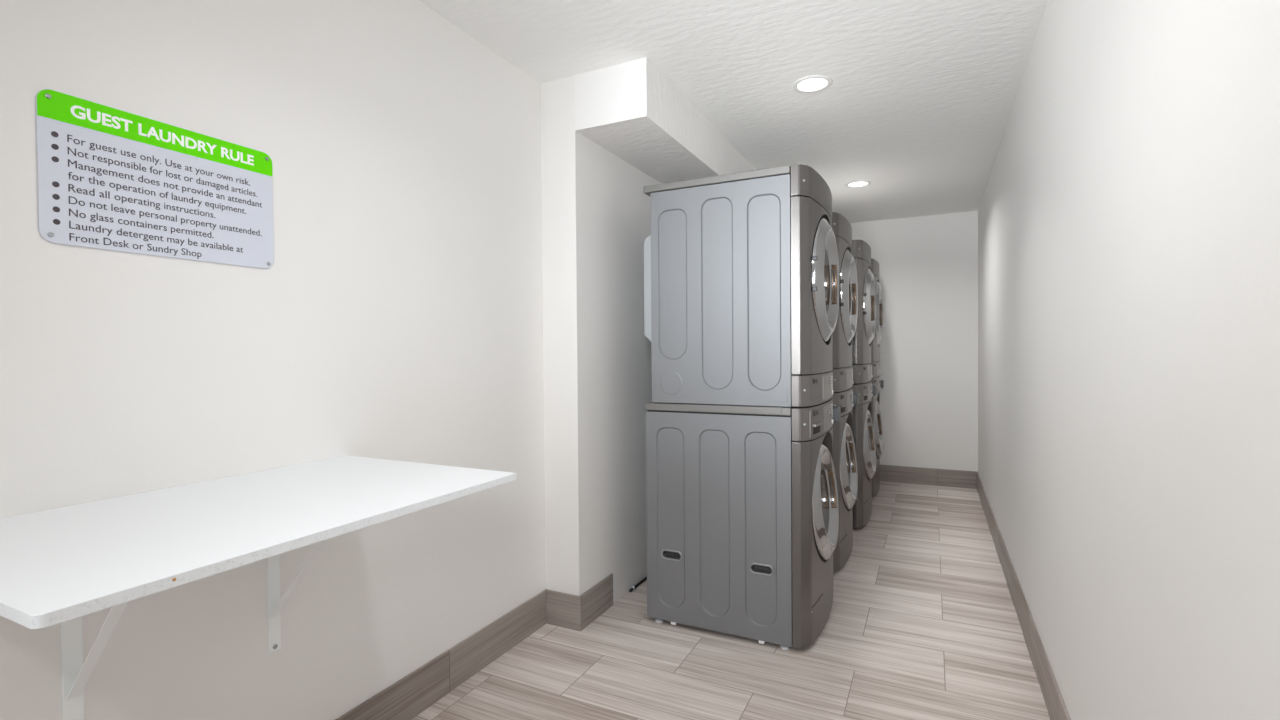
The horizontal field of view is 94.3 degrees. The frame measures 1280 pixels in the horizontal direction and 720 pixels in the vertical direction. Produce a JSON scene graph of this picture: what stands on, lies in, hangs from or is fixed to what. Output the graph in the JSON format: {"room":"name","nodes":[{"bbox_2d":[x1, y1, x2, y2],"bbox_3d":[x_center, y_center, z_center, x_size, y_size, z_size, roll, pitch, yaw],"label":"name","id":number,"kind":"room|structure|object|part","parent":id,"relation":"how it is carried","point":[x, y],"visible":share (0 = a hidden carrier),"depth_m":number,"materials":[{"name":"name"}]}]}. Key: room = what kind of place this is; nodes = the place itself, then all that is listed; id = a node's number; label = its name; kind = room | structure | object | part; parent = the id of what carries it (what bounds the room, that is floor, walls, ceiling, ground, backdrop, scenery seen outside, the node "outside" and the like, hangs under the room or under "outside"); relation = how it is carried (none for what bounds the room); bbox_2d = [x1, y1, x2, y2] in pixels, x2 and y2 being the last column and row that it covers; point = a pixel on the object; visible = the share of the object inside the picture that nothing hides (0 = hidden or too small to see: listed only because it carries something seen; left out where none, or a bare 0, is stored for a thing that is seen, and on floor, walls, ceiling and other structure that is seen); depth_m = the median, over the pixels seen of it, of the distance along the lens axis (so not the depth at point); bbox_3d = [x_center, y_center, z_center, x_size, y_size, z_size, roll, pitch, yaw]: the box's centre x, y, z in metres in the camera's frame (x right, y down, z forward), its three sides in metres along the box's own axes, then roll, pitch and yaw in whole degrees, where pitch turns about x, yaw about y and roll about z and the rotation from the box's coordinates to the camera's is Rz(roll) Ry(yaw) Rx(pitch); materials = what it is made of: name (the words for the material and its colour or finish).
{"room":"laundry","nodes":[
{"label":"laundry","id":0,"kind":"room"},
{"bbox_2d":[0,0,545,719],"bbox_3d":[-1.685,0.021,0.208,0.100,2.400,5.486,0,1,26],"label":"wall","id":1,"kind":"structure","parent":0,"point":[397,313],"depth_m":1.62,"materials":[{"name":"white paint"}]},
{"bbox_2d":[61,602,127,719],"bbox_3d":[-0.991,0.539,1.120,0.350,0.467,0.031,0,1,26],"label":"bracket","id":2,"kind":"object","parent":1,"relation":"attached to","point":[76,674],"visible":0.31,"depth_m":1.19,"materials":[{"name":"white metal"}]},
{"bbox_2d":[36,89,273,268],"bbox_3d":[-1.062,-0.383,1.352,0.006,0.300,0.456,0,1,26],"label":"wall sign","id":3,"kind":"object","parent":1,"relation":"attached to","point":[109,178],"visible":1,"depth_m":1.31,"materials":[{"name":"white plastic"}]},
{"bbox_2d":[0,455,516,628],"bbox_3d":[-0.782,0.297,1.222,0.624,0.016,0.890,0,1,26],"label":"wall shelf","id":4,"kind":"object","parent":1,"relation":"attached to","point":[62,564],"visible":1,"depth_m":1.04,"materials":[{"name":"white laminate"}]},
{"bbox_2d":[267,540,325,653],"bbox_3d":[-0.812,0.532,1.486,0.350,0.467,0.031,0,1,26],"label":"bracket","id":5,"kind":"object","parent":1,"relation":"attached to","point":[275,605],"visible":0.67,"depth_m":1.55,"materials":[{"name":"white metal"}]},
{"bbox_2d":[336,590,545,719],"bbox_3d":[-1.607,1.145,0.241,0.009,0.151,5.377,0,1,26],"label":"baseboard","id":6,"kind":"structure","parent":1,"relation":"attached to","point":[405,699],"depth_m":2.13,"materials":[{"name":"brown wood"}]},
{"bbox_2d":[541,75,661,602],"bbox_3d":[0.443,-0.054,4.337,0.277,2.400,3.802,0,1,26],"label":"wall column","id":7,"kind":"structure","parent":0,"point":[596,215],"depth_m":2.69,"materials":[{"name":"white paint"}]},
{"bbox_2d":[545,589,580,630],"bbox_3d":[-0.340,1.101,2.618,0.186,0.151,0.009,0,1,26],"label":"baseboard","id":8,"kind":"structure","parent":7,"relation":"attached to","point":[562,609],"depth_m":2.61,"materials":[{"name":"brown wood"}]},
{"bbox_2d":[580,574,612,629],"bbox_3d":[-0.195,1.099,2.713,0.009,0.151,0.288,0,1,26],"label":"baseboard","id":9,"kind":"structure","parent":7,"relation":"attached to","point":[595,601],"depth_m":2.70,"materials":[{"name":"brown wood"}]},
{"bbox_2d":[575,57,755,182],"bbox_3d":[0.690,-1.135,4.140,0.341,0.236,3.702,0,1,26],"label":"soffit","id":10,"kind":"structure","parent":0,"point":[631,110],"depth_m":2.62,"materials":[{"name":"white paint"}]},
{"bbox_2d":[411,481,1050,719],"bbox_3d":[0.065,1.250,1.489,2.109,0.120,9.289,0,1,26],"label":"floor","id":11,"kind":"structure","parent":0,"point":[922,623],"depth_m":2.35,"materials":[{"name":"brown wood"}]},
{"bbox_2d":[629,576,646,591],"bbox_3d":[0.216,1.149,3.525,0.018,0.022,1.200,0,1,26],"label":"hose","id":12,"kind":"object","parent":11,"relation":"on","point":[645,578],"visible":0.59,"depth_m":3.06,"materials":[{"name":"black rubber"}]},
{"bbox_2d":[645,397,840,649],"bbox_3d":[0.517,0.677,2.800,0.776,0.982,0.694,0,1,26],"label":"washing machine","id":13,"kind":"object","parent":11,"relation":"on","point":[742,504],"visible":1,"depth_m":2.49,"materials":[{"name":"grey paint"}]},
{"bbox_3d":[0.463,0.202,2.818,0.645,0.032,0.689,0,1,26],"label":"lid","id":14,"kind":"part","parent":13,"relation":"part of","materials":[{"name":"grey metal"}]},
{"bbox_2d":[643,164,838,406],"bbox_3d":[0.496,-0.297,2.793,0.784,0.963,0.690,0,1,26],"label":"dryer","id":15,"kind":"object","parent":13,"relation":"on","point":[741,269],"visible":1,"depth_m":2.48,"materials":[{"name":"grey paint"}]},
{"bbox_3d":[0.455,-0.763,2.805,0.647,0.031,0.689,0,1,26],"label":"lid","id":16,"kind":"part","parent":15,"relation":"part of","materials":[{"name":"grey metal"}]},
{"bbox_3d":[0.787,-0.717,2.642,0.086,0.122,0.686,0,1,26],"label":"trim","id":17,"kind":"part","parent":15,"relation":"part of","materials":[{"name":"silver metal"}]},
{"bbox_3d":[0.791,-0.300,2.648,0.086,0.705,0.686,0,1,26],"label":"panel","id":18,"kind":"part","parent":15,"relation":"part of","materials":[{"name":"silver metal"}]},
{"bbox_3d":[0.794,0.119,2.654,0.086,0.124,0.686,0,1,26],"label":"control panel","id":19,"kind":"part","parent":15,"relation":"part of","materials":[{"name":"grey metal"}]},
{"bbox_3d":[0.826,-0.352,2.630,0.048,0.546,0.546,0,1,26],"label":"door","id":20,"kind":"part","parent":15,"relation":"part of","materials":[{"name":"silver metal"}]},
{"bbox_3d":[0.813,-0.352,2.636,0.005,0.353,0.353,0,1,26],"label":"glass","id":21,"kind":"part","parent":15,"relation":"part of","materials":[{"name":"grey glass"}]},
{"bbox_3d":[0.910,-0.355,2.798,0.034,0.184,0.040,0,1,26],"label":"handle","id":22,"kind":"part","parent":15,"relation":"part of","materials":[{"name":"brown metal"}]},
{"bbox_3d":[0.798,0.734,2.663,0.086,0.826,0.686,0,1,26],"label":"panel","id":23,"kind":"part","parent":13,"relation":"part of","materials":[{"name":"silver metal"}]},
{"bbox_3d":[0.795,0.252,2.656,0.086,0.130,0.686,0,1,26],"label":"control panel","id":24,"kind":"part","parent":13,"relation":"part of","materials":[{"name":"grey metal"}]},
{"bbox_3d":[0.726,0.257,2.451,0.011,0.108,0.174,0,1,33],"label":"detergent drawer","id":25,"kind":"part","parent":13,"relation":"part of","materials":[{"name":"grey"}]},
{"bbox_3d":[0.737,1.060,2.471,0.009,0.118,0.162,0,1,32],"label":"access panel","id":26,"kind":"part","parent":13,"relation":"part of","materials":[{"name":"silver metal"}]},
{"bbox_3d":[0.813,0.615,2.654,0.036,0.340,0.342,0,1,26],"label":"glass","id":27,"kind":"part","parent":13,"relation":"part of","materials":[{"name":"grey"}]},
{"bbox_3d":[0.822,0.615,2.649,0.097,0.527,0.528,0,1,26],"label":"door","id":28,"kind":"part","parent":13,"relation":"part of","materials":[{"name":"silver metal"}]},
{"bbox_3d":[0.904,0.610,2.811,0.052,0.181,0.038,0,1,26],"label":"handle","id":29,"kind":"part","parent":13,"relation":"part of","materials":[{"name":"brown metal"}]},
{"bbox_2d":[833,388,858,571],"bbox_3d":[0.903,0.662,3.613,0.776,0.982,0.694,0,1,26],"label":"washing machine","id":30,"kind":"object","parent":11,"relation":"on","point":[844,453],"visible":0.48,"depth_m":3.28,"materials":[{"name":"grey metal"}]},
{"bbox_3d":[1.181,0.238,3.469,0.086,0.130,0.686,0,1,26],"label":"control panel","id":31,"kind":"part","parent":30,"relation":"part of","materials":[{"name":"grey metal"}]},
{"bbox_3d":[1.112,0.242,3.264,0.011,0.108,0.174,0,1,33],"label":"detergent drawer","id":32,"kind":"part","parent":30,"relation":"part of","materials":[{"name":"grey"}]},
{"bbox_3d":[1.185,0.720,3.476,0.086,0.826,0.686,0,1,26],"label":"panel","id":33,"kind":"part","parent":30,"relation":"part of","materials":[{"name":"silver metal"}]},
{"bbox_3d":[1.123,1.045,3.284,0.009,0.118,0.162,0,1,32],"label":"access panel","id":34,"kind":"part","parent":30,"relation":"part of","materials":[{"name":"silver metal"}]},
{"bbox_2d":[832,212,857,391],"bbox_3d":[0.883,-0.311,3.606,0.784,0.963,0.690,0,1,26],"label":"dryer","id":35,"kind":"object","parent":30,"relation":"on","point":[845,329],"visible":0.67,"depth_m":3.25,"materials":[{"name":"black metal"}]},
{"bbox_3d":[1.174,-0.732,3.455,0.086,0.122,0.686,0,1,26],"label":"trim","id":36,"kind":"part","parent":35,"relation":"part of","materials":[{"name":"silver metal"}]},
{"bbox_3d":[1.180,0.104,3.467,0.086,0.124,0.686,0,1,26],"label":"control panel","id":37,"kind":"part","parent":35,"relation":"part of","materials":[{"name":"grey metal"}]},
{"bbox_3d":[1.177,-0.315,3.461,0.086,0.705,0.686,0,1,26],"label":"panel","id":38,"kind":"part","parent":35,"relation":"part of","materials":[{"name":"silver metal"}]},
{"bbox_3d":[1.212,-0.367,3.443,0.048,0.546,0.546,0,1,26],"label":"door","id":39,"kind":"part","parent":35,"relation":"part of","materials":[{"name":"silver metal"}]},
{"bbox_3d":[1.200,-0.367,3.449,0.005,0.353,0.353,0,1,26],"label":"glass","id":40,"kind":"part","parent":35,"relation":"part of","materials":[{"name":"grey"}]},
{"bbox_3d":[1.296,-0.370,3.611,0.034,0.184,0.040,0,1,26],"label":"handle","id":41,"kind":"part","parent":35,"relation":"part of","materials":[{"name":"brown metal"}]},
{"bbox_3d":[1.199,0.600,3.467,0.036,0.340,0.342,0,1,26],"label":"glass","id":42,"kind":"part","parent":30,"relation":"part of","materials":[{"name":"grey glass"}]},
{"bbox_3d":[1.208,0.600,3.462,0.097,0.527,0.528,0,1,26],"label":"door","id":43,"kind":"part","parent":30,"relation":"part of","materials":[{"name":"silver metal"}]},
{"bbox_3d":[1.291,0.596,3.624,0.052,0.181,0.038,0,1,26],"label":"handle","id":44,"kind":"part","parent":30,"relation":"part of","materials":[{"name":"brown metal"}]},
{"bbox_2d":[852,381,875,527],"bbox_3d":[1.327,0.648,4.402,0.776,0.982,0.694,0,1,26],"label":"washing machine","id":45,"kind":"object","parent":11,"relation":"on","point":[863,432],"visible":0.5,"depth_m":4.01,"materials":[{"name":"grey metal"}]},
{"bbox_3d":[1.604,0.223,4.258,0.086,0.130,0.686,0,1,26],"label":"control panel","id":46,"kind":"part","parent":45,"relation":"part of","materials":[{"name":"grey metal"}]},
{"bbox_2d":[852,239,875,383],"bbox_3d":[1.306,-0.326,4.395,0.784,0.963,0.690,0,1,26],"label":"dryer","id":47,"kind":"object","parent":45,"relation":"on","point":[861,251],"visible":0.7,"depth_m":4.00,"materials":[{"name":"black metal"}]},
{"bbox_3d":[1.597,-0.746,4.244,0.086,0.122,0.686,0,1,26],"label":"trim","id":48,"kind":"part","parent":47,"relation":"part of","materials":[{"name":"silver metal"}]},
{"bbox_3d":[1.600,-0.329,4.250,0.086,0.705,0.686,0,1,26],"label":"panel","id":49,"kind":"part","parent":47,"relation":"part of","materials":[{"name":"silver metal"}]},
{"bbox_3d":[1.603,0.090,4.256,0.086,0.124,0.686,0,1,26],"label":"control panel","id":50,"kind":"part","parent":47,"relation":"part of","materials":[{"name":"grey metal"}]},
{"bbox_3d":[1.636,-0.381,4.232,0.048,0.546,0.546,0,1,26],"label":"door","id":51,"kind":"part","parent":47,"relation":"part of","materials":[{"name":"silver metal"}]},
{"bbox_3d":[1.719,-0.385,4.400,0.034,0.184,0.040,0,1,26],"label":"handle","id":52,"kind":"part","parent":47,"relation":"part of","materials":[{"name":"brown metal"}]},
{"bbox_3d":[1.536,0.228,4.053,0.011,0.108,0.174,0,1,33],"label":"detergent drawer","id":53,"kind":"part","parent":45,"relation":"part of","materials":[{"name":"grey metal"}]},
{"bbox_3d":[1.546,1.031,4.072,0.009,0.118,0.162,0,1,32],"label":"access panel","id":54,"kind":"part","parent":45,"relation":"part of","materials":[{"name":"silver metal"}]},
{"bbox_3d":[1.631,0.586,4.251,0.097,0.527,0.528,0,1,26],"label":"door","id":55,"kind":"part","parent":45,"relation":"part of","materials":[{"name":"silver metal"}]},
{"bbox_3d":[1.714,0.581,4.413,0.052,0.181,0.038,0,1,26],"label":"handle","id":56,"kind":"part","parent":45,"relation":"part of","materials":[{"name":"brown metal"}]},
{"bbox_2d":[871,376,883,496],"bbox_3d":[1.714,0.633,5.212,0.776,0.982,0.694,0,1,26],"label":"washing machine","id":57,"kind":"object","parent":11,"relation":"on","point":[875,409],"visible":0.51,"depth_m":4.91,"materials":[{"name":"grey metal"}]},
{"bbox_3d":[1.995,0.691,5.075,0.086,0.826,0.686,0,1,26],"label":"panel","id":58,"kind":"part","parent":57,"relation":"part of","materials":[{"name":"silver metal"}]},
{"bbox_3d":[1.991,0.209,5.068,0.086,0.130,0.686,0,1,26],"label":"control panel","id":59,"kind":"part","parent":57,"relation":"part of","materials":[{"name":"grey metal"}]},
{"bbox_3d":[1.933,1.016,4.883,0.009,0.118,0.162,0,1,32],"label":"access panel","id":60,"kind":"part","parent":57,"relation":"part of","materials":[{"name":"silver metal"}]},
{"bbox_2d":[871,258,882,377],"bbox_3d":[1.693,-0.340,5.205,0.784,0.963,0.690,0,1,26],"label":"dryer","id":61,"kind":"object","parent":57,"relation":"on","point":[875,343],"visible":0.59,"depth_m":4.88,"materials":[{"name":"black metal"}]},
{"bbox_3d":[1.984,-0.761,5.054,0.086,0.122,0.686,0,1,26],"label":"trim","id":62,"kind":"part","parent":61,"relation":"part of","materials":[{"name":"silver metal"}]},
{"bbox_3d":[1.987,-0.343,5.061,0.086,0.705,0.686,0,1,26],"label":"panel","id":63,"kind":"part","parent":61,"relation":"part of","materials":[{"name":"silver metal"}]},
{"bbox_3d":[1.990,0.075,5.066,0.086,0.124,0.686,0,1,26],"label":"control panel","id":64,"kind":"part","parent":61,"relation":"part of","materials":[{"name":"grey metal"}]},
{"bbox_3d":[2.023,-0.396,5.042,0.048,0.546,0.546,0,1,26],"label":"door","id":65,"kind":"part","parent":61,"relation":"part of","materials":[{"name":"silver metal"}]},
{"bbox_3d":[2.018,0.571,5.062,0.097,0.527,0.528,0,1,26],"label":"door","id":66,"kind":"part","parent":57,"relation":"part of","materials":[{"name":"silver metal"}]},
{"bbox_3d":[2.101,0.567,5.223,0.052,0.181,0.038,0,1,26],"label":"handle","id":67,"kind":"part","parent":57,"relation":"part of","materials":[{"name":"brown metal"}]},
{"bbox_2d":[418,0,1047,222],"bbox_3d":[0.046,-1.270,1.453,2.109,0.120,9.289,0,1,26],"label":"ceiling","id":68,"kind":"structure","parent":0,"point":[917,106],"depth_m":2.48,"materials":[{"name":"white paint"}]},
{"bbox_2d":[792,75,832,92],"bbox_3d":[0.769,-1.230,2.655,0.176,0.006,0.176,0,1,26],"label":"recessed light","id":69,"kind":"object","parent":68,"relation":"in","point":[814,83],"visible":1,"depth_m":2.65,"materials":[{"name":"white"}]},
{"bbox_2d":[845,180,870,187],"bbox_3d":[1.562,-1.258,4.258,0.176,0.006,0.176,0,1,26],"label":"recessed light","id":70,"kind":"object","parent":68,"relation":"in","point":[855,184],"visible":1,"depth_m":4.26,"materials":[{"name":"white"}]},
{"bbox_2d":[850,211,977,471],"bbox_3d":[2.161,-0.084,5.555,1.733,2.400,0.100,0,1,26],"label":"wall","id":71,"kind":"structure","parent":0,"point":[928,265],"depth_m":5.29,"materials":[{"name":"white paint"}]},
{"bbox_2d":[880,465,976,488],"bbox_3d":[2.141,1.041,5.524,1.724,0.151,0.009,0,1,26],"label":"baseboard","id":72,"kind":"structure","parent":71,"relation":"attached to","point":[889,473],"depth_m":5.30,"materials":[{"name":"brown wood"}]},
{"bbox_2d":[978,0,1279,719],"bbox_3d":[0.957,-0.011,1.028,0.100,2.400,9.289,0,1,26],"label":"wall","id":73,"kind":"structure","parent":0,"point":[1129,209],"depth_m":1.14,"materials":[{"name":"white paint"}]},
{"bbox_2d":[977,472,1070,719],"bbox_3d":[0.916,1.114,1.068,0.009,0.151,9.089,0,1,26],"label":"baseboard","id":74,"kind":"structure","parent":73,"relation":"attached to","point":[1057,710],"depth_m":2.39,"materials":[{"name":"brown wood"}]}
]}

